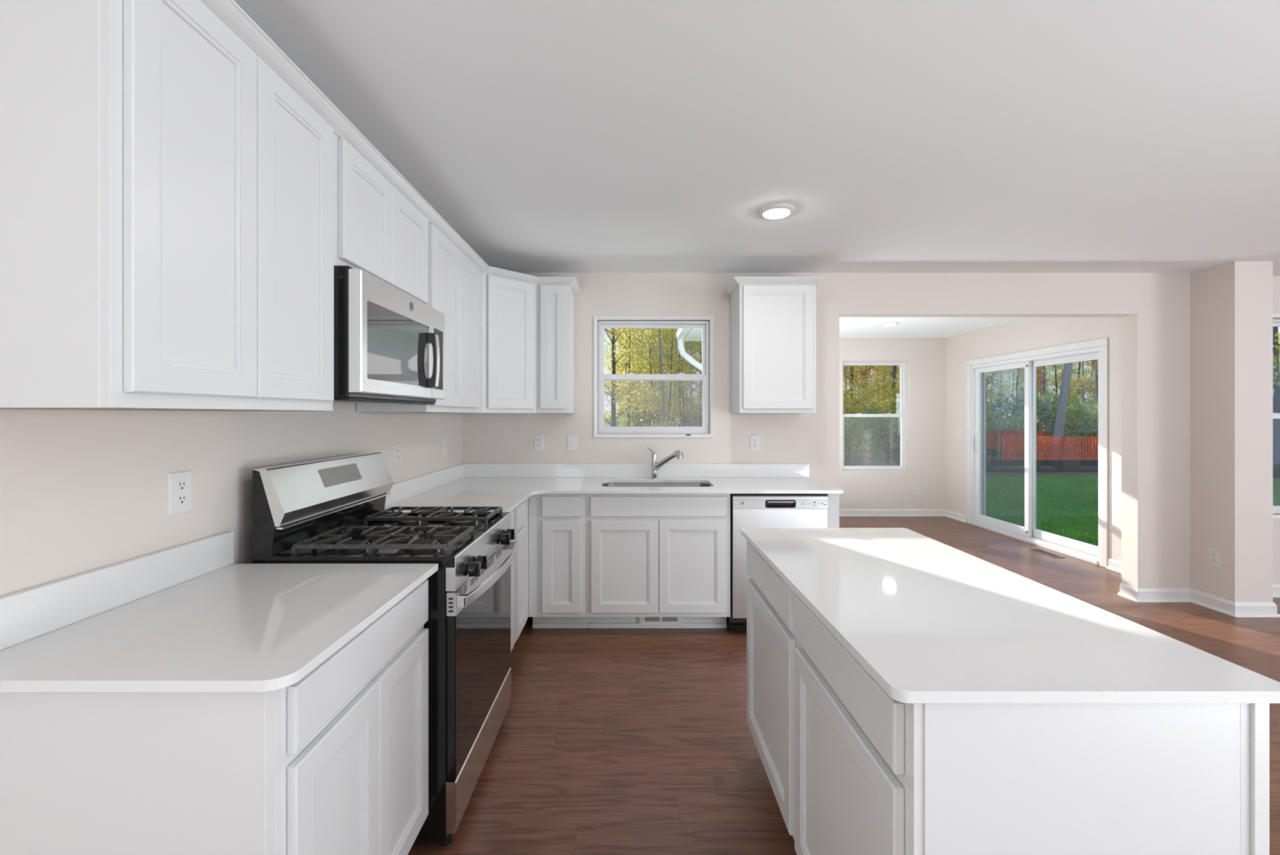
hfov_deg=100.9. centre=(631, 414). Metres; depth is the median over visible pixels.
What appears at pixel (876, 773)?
base cabinet
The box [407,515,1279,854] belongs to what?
floor
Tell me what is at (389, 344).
microwave
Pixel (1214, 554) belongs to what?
wall outlet
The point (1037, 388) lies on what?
autumn tree
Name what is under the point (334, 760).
base cabinet
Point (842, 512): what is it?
baseboard
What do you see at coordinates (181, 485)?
receptacle
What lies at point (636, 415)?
shrub
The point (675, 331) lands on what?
autumn tree
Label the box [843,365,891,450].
autumn tree
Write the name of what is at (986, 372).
autumn tree
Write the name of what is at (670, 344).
autumn tree
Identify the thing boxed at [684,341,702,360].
autumn tree
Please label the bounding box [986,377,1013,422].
autumn tree
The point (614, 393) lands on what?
autumn tree
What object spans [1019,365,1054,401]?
autumn tree
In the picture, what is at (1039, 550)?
floor vent
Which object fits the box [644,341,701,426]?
autumn tree
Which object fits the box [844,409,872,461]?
shrub
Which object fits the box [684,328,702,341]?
roof eave
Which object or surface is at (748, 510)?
dishwasher
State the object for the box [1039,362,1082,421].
autumn tree
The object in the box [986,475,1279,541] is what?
yard
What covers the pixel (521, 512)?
base cabinet
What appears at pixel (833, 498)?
cabinet end panel
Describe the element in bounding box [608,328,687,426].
autumn tree
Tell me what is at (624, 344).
autumn tree
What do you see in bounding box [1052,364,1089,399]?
autumn tree
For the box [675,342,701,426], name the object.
autumn tree
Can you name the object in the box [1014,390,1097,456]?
shrub
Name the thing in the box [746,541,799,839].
base cabinet
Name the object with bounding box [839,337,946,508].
wall
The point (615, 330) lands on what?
autumn tree
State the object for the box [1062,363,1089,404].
autumn tree
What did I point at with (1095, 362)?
autumn tree
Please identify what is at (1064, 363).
autumn tree
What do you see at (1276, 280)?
wall
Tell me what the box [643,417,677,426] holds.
shrub
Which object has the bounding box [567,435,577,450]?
light switch
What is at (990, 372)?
autumn tree
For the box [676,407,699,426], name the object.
shrub
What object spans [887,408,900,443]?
shrub
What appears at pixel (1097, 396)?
shrub
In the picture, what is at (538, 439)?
wall outlet
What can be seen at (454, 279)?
upper cabinet
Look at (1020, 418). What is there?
shrub
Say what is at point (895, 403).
autumn tree
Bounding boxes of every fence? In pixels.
[986,428,1052,457]
[986,459,1097,472]
[998,433,1097,460]
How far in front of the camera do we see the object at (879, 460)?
17.39 m
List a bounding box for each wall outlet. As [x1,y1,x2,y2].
[168,470,191,515]
[394,442,400,465]
[533,435,543,450]
[750,435,759,450]
[915,484,920,493]
[1208,547,1220,567]
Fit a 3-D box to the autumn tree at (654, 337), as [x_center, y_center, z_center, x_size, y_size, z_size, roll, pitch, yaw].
[1.057,-2.811,24.578,2.696,8.722,3.064,0,0,-37]
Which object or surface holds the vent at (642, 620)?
attached to the base cabinet at (654, 560)
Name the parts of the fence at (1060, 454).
post, post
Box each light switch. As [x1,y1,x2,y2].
[443,435,448,453]
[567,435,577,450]
[957,426,960,435]
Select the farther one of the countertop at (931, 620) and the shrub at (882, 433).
the shrub at (882, 433)
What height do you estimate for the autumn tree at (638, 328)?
6.558 m
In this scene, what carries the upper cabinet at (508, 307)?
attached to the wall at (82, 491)
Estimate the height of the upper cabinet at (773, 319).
0.912 m
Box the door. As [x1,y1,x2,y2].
[966,337,1108,567]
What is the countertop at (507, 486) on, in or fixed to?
on the base cabinet at (512, 512)
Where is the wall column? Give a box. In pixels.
[1190,261,1272,601]
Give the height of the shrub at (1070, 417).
2.236 m
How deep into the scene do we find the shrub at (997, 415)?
22.21 m
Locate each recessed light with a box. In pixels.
[758,204,795,219]
[880,321,898,325]
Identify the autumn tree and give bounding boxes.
[604,328,648,395]
[604,328,649,424]
[604,328,652,405]
[604,328,653,423]
[604,328,655,426]
[604,328,657,426]
[604,329,658,416]
[604,332,645,395]
[604,332,664,417]
[604,344,624,426]
[607,328,661,426]
[608,328,653,426]
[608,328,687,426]
[617,328,675,424]
[626,328,696,426]
[633,328,690,426]
[634,328,702,424]
[639,328,677,425]
[640,328,693,426]
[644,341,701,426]
[648,329,702,426]
[650,328,702,426]
[654,328,700,426]
[657,328,702,426]
[657,330,699,423]
[657,340,700,426]
[662,361,698,408]
[663,343,692,419]
[665,346,700,422]
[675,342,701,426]
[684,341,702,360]
[843,365,877,408]
[843,365,878,442]
[843,365,883,448]
[843,365,888,454]
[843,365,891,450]
[843,365,899,452]
[843,369,857,397]
[843,373,881,431]
[843,382,875,413]
[853,365,898,410]
[853,365,899,453]
[857,366,899,405]
[867,365,899,446]
[874,371,899,431]
[876,379,899,428]
[986,368,1022,413]
[986,368,1023,422]
[986,369,1014,413]
[986,370,1008,417]
[986,372,1003,402]
[986,372,1004,409]
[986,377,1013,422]
[986,380,1003,395]
[1001,368,1024,417]
[1002,369,1039,426]
[1003,366,1057,397]
[1005,368,1052,404]
[1010,368,1057,393]
[1013,363,1064,398]
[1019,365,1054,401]
[1036,364,1082,398]
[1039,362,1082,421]
[1039,364,1060,397]
[1045,362,1089,402]
[1048,361,1096,404]
[1048,362,1072,460]
[1050,360,1097,407]
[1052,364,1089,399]
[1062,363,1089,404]
[1071,360,1097,399]
[1075,360,1097,404]
[1079,359,1097,403]
[1081,361,1097,399]
[1272,326,1279,477]
[1277,326,1279,369]
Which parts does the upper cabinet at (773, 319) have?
crown moulding, door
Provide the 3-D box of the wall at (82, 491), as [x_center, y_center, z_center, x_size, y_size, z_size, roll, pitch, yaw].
[-1.320,0.162,-0.048,0.130,2.425,8.165,0,0,0]
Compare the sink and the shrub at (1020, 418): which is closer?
the sink
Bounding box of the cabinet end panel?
[825,493,839,528]
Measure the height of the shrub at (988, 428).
1.786 m
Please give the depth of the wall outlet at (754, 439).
3.90 m
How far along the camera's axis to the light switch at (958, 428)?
6.89 m
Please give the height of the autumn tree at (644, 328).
8.012 m
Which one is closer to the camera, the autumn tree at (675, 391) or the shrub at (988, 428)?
the shrub at (988, 428)
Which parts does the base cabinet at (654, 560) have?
door, shoe moulding, false drawer, door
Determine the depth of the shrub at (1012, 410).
19.86 m
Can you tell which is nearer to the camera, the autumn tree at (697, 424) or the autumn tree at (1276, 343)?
the autumn tree at (1276, 343)
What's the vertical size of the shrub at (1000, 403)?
3.125 m
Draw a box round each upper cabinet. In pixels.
[0,0,333,411]
[333,133,428,304]
[356,222,479,413]
[477,271,536,413]
[536,284,574,413]
[724,276,825,413]
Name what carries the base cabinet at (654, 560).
on the floor
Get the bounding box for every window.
[593,315,713,437]
[842,361,905,469]
[1272,314,1279,518]
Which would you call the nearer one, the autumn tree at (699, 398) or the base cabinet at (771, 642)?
the base cabinet at (771, 642)
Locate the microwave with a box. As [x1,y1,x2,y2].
[333,265,444,404]
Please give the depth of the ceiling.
1.90 m
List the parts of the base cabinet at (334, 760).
panel, door, drawer, door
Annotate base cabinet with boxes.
[0,579,428,854]
[510,510,514,650]
[513,497,528,643]
[528,493,541,627]
[537,493,587,627]
[586,493,730,627]
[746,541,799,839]
[794,593,1239,854]
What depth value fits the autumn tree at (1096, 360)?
31.86 m
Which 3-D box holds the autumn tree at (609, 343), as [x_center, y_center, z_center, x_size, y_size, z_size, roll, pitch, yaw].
[-0.014,-3.531,23.746,3.575,10.174,3.144,0,0,-42]
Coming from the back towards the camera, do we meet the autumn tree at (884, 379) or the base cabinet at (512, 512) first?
the autumn tree at (884, 379)
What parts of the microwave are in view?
handle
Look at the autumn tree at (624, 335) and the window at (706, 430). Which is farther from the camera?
the autumn tree at (624, 335)
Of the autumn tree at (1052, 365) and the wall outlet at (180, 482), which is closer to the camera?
the wall outlet at (180, 482)
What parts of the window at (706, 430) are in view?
sash, sash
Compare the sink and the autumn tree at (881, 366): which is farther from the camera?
the autumn tree at (881, 366)
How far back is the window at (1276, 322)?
4.06 m
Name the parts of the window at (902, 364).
sash, sash, screen frame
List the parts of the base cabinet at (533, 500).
shoe moulding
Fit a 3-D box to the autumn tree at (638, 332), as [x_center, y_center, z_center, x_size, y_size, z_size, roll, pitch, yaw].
[0.258,-3.311,30.891,4.225,9.735,4.188,0,0,-32]
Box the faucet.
[646,445,684,479]
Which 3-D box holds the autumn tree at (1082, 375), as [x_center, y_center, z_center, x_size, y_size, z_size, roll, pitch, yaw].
[24.848,-1.660,29.343,2.755,6.404,2.780,0,0,29]
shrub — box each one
[604,411,637,426]
[609,410,648,426]
[616,402,657,426]
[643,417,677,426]
[654,406,698,426]
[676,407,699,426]
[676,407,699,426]
[844,398,900,450]
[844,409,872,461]
[844,417,899,453]
[846,398,900,459]
[884,409,900,450]
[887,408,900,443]
[986,383,1077,453]
[986,390,997,415]
[986,404,1050,456]
[986,407,1020,450]
[986,412,1001,448]
[986,414,1017,453]
[992,388,1097,453]
[1003,390,1087,443]
[1013,396,1097,451]
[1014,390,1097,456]
[1063,395,1097,445]
[1066,388,1097,417]
[1068,417,1097,453]
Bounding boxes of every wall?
[0,401,462,596]
[462,272,1190,600]
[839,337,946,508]
[946,317,1121,560]
[1272,276,1279,583]
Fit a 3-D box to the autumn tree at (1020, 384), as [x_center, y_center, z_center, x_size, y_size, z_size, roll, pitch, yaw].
[26.377,-2.595,35.546,3.425,8.285,2.537,0,0,-10]
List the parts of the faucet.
lever, spout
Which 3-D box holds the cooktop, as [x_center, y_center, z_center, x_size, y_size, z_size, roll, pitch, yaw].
[-0.858,0.461,2.035,0.604,0.034,0.760,0,0,0]
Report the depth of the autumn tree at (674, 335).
22.62 m
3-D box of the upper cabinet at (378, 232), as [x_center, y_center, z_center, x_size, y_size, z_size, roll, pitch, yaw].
[-1.082,-0.678,2.025,0.338,0.420,0.750,0,0,0]
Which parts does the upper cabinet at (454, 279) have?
door, door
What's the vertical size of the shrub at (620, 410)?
2.606 m
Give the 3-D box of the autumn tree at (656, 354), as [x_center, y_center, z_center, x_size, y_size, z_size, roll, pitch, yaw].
[1.131,-2.983,27.142,3.904,9.080,4.354,0,0,-37]
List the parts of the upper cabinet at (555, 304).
door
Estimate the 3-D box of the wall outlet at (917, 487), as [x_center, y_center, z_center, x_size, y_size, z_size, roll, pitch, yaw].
[3.894,1.008,7.186,0.072,0.117,0.007,0,0,0]
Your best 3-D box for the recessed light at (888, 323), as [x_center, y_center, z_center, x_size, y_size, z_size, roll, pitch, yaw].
[2.950,-1.039,6.050,0.184,0.024,0.184,0,0,0]
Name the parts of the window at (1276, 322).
sash, sash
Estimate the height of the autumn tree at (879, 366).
6.931 m
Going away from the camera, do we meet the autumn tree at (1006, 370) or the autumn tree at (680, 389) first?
the autumn tree at (680, 389)
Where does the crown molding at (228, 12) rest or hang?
attached to the upper cabinet at (166, 197)
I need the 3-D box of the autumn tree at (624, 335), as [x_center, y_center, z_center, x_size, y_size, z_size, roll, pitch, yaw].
[0.010,-3.126,24.388,4.492,9.368,4.028,0,0,0]
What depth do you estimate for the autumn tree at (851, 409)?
21.18 m
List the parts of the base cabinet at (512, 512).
drawer, door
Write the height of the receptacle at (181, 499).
0.027 m
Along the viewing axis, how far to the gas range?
1.79 m
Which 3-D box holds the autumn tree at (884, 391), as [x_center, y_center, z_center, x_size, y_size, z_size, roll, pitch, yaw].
[11.009,-2.192,20.234,3.246,7.478,3.217,0,0,14]
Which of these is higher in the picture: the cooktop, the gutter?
the gutter
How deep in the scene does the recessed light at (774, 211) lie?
2.69 m
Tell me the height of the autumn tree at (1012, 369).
7.108 m
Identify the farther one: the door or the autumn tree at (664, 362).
the autumn tree at (664, 362)
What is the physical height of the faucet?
0.238 m
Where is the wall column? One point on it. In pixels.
(1231, 304)
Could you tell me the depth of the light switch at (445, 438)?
3.54 m
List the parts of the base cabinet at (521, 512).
drawer, door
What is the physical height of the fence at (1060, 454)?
1.002 m
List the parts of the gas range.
trim, burner, burner, burner, trim, oven door, burner, knob, control panel, storage drawer, knob, door glass, handle, knob, knob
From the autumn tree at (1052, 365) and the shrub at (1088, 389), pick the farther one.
the autumn tree at (1052, 365)
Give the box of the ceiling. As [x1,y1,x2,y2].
[233,0,1279,337]
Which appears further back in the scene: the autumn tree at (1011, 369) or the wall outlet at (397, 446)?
the autumn tree at (1011, 369)
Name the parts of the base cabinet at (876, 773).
door, drawer, panel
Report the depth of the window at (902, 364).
7.26 m
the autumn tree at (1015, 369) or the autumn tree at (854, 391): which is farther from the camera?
the autumn tree at (1015, 369)
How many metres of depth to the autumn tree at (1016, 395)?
32.61 m
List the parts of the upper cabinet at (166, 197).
panel, door, door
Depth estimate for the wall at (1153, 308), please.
3.90 m
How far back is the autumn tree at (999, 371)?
29.24 m
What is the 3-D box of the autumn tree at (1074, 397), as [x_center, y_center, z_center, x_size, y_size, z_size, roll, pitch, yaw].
[26.087,-1.152,31.771,2.275,5.382,2.363,0,0,20]
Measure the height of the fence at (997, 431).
1.002 m
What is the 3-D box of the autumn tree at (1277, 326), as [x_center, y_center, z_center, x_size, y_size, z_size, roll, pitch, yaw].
[19.104,-4.952,15.412,5.662,13.046,5.612,0,0,-20]
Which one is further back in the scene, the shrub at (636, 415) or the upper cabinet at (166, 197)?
the shrub at (636, 415)
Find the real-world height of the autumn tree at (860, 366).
7.190 m
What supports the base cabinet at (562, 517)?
on the floor
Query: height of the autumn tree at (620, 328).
9.031 m
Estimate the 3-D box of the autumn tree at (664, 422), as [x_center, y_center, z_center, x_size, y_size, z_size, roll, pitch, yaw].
[1.446,-3.248,22.716,4.164,9.612,3.894,0,0,43]
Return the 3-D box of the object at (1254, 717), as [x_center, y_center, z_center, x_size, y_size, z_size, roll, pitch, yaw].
[1.050,0.927,1.511,0.043,0.893,1.248,0,0,0]
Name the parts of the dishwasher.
control panel, pocket handle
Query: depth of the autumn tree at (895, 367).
20.98 m
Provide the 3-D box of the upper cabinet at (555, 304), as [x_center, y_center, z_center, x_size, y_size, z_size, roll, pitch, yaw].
[-0.535,-0.450,3.731,0.228,0.876,0.341,0,0,0]
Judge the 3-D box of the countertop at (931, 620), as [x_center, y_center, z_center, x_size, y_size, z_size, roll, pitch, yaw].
[0.778,0.470,1.516,0.676,0.020,1.272,0,0,0]
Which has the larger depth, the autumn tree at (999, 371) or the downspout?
the autumn tree at (999, 371)
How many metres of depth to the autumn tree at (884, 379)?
22.86 m
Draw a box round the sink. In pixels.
[602,482,711,486]
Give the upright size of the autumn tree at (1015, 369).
8.139 m
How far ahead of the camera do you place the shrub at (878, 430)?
17.95 m
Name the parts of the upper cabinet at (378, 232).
door, door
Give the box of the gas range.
[252,452,518,845]
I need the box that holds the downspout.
[677,339,702,371]
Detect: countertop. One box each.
[0,531,438,691]
[384,463,844,511]
[741,528,1279,702]
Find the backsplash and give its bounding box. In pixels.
[0,531,233,649]
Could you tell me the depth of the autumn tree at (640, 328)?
32.65 m
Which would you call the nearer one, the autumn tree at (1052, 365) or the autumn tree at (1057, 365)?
the autumn tree at (1057, 365)
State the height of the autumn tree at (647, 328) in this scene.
8.461 m
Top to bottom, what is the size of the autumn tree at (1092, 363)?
7.751 m
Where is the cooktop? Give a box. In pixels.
[262,511,510,567]
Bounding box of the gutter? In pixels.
[675,328,691,339]
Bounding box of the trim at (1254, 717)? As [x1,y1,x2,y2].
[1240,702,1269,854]
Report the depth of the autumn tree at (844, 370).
29.56 m
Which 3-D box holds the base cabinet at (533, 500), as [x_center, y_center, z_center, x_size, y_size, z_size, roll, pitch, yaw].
[-0.613,0.927,3.588,0.056,0.894,0.622,0,0,0]
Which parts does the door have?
handle, screen frame, sliding panel, fixed panel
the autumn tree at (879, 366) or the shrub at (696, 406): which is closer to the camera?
the autumn tree at (879, 366)
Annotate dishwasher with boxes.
[728,493,827,631]
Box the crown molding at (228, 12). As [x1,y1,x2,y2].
[199,0,581,295]
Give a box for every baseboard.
[839,508,1121,592]
[1117,582,1279,617]
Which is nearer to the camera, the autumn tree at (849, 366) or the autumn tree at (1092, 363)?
the autumn tree at (849, 366)
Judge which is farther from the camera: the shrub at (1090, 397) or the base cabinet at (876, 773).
the shrub at (1090, 397)
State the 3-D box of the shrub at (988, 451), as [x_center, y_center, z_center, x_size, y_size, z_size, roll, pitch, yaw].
[14.316,0.800,21.262,2.685,1.743,1.866,0,0,-29]
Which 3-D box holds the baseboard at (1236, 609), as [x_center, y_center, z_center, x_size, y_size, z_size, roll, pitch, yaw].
[6.555,1.327,3.811,5.690,0.094,0.448,0,0,0]
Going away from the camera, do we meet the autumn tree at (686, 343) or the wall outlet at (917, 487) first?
the wall outlet at (917, 487)
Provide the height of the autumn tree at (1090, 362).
5.999 m
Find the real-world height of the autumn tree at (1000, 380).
7.485 m
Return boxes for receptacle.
[176,480,186,490]
[176,493,186,504]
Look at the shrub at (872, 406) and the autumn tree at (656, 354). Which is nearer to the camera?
the shrub at (872, 406)
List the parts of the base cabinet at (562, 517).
drawer, door, shoe moulding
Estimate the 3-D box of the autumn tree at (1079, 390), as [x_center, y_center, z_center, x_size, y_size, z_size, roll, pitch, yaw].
[25.446,-2.089,30.230,2.224,7.264,3.003,0,0,-13]
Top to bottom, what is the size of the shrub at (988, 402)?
3.247 m
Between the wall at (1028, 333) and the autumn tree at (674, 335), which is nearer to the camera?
the wall at (1028, 333)
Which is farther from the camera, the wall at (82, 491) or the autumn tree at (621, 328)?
the autumn tree at (621, 328)
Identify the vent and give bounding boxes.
[639,616,682,623]
[1028,548,1065,557]
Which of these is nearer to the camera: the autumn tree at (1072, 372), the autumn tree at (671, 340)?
the autumn tree at (671, 340)
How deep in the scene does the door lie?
5.74 m
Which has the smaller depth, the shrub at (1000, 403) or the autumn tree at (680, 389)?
the shrub at (1000, 403)

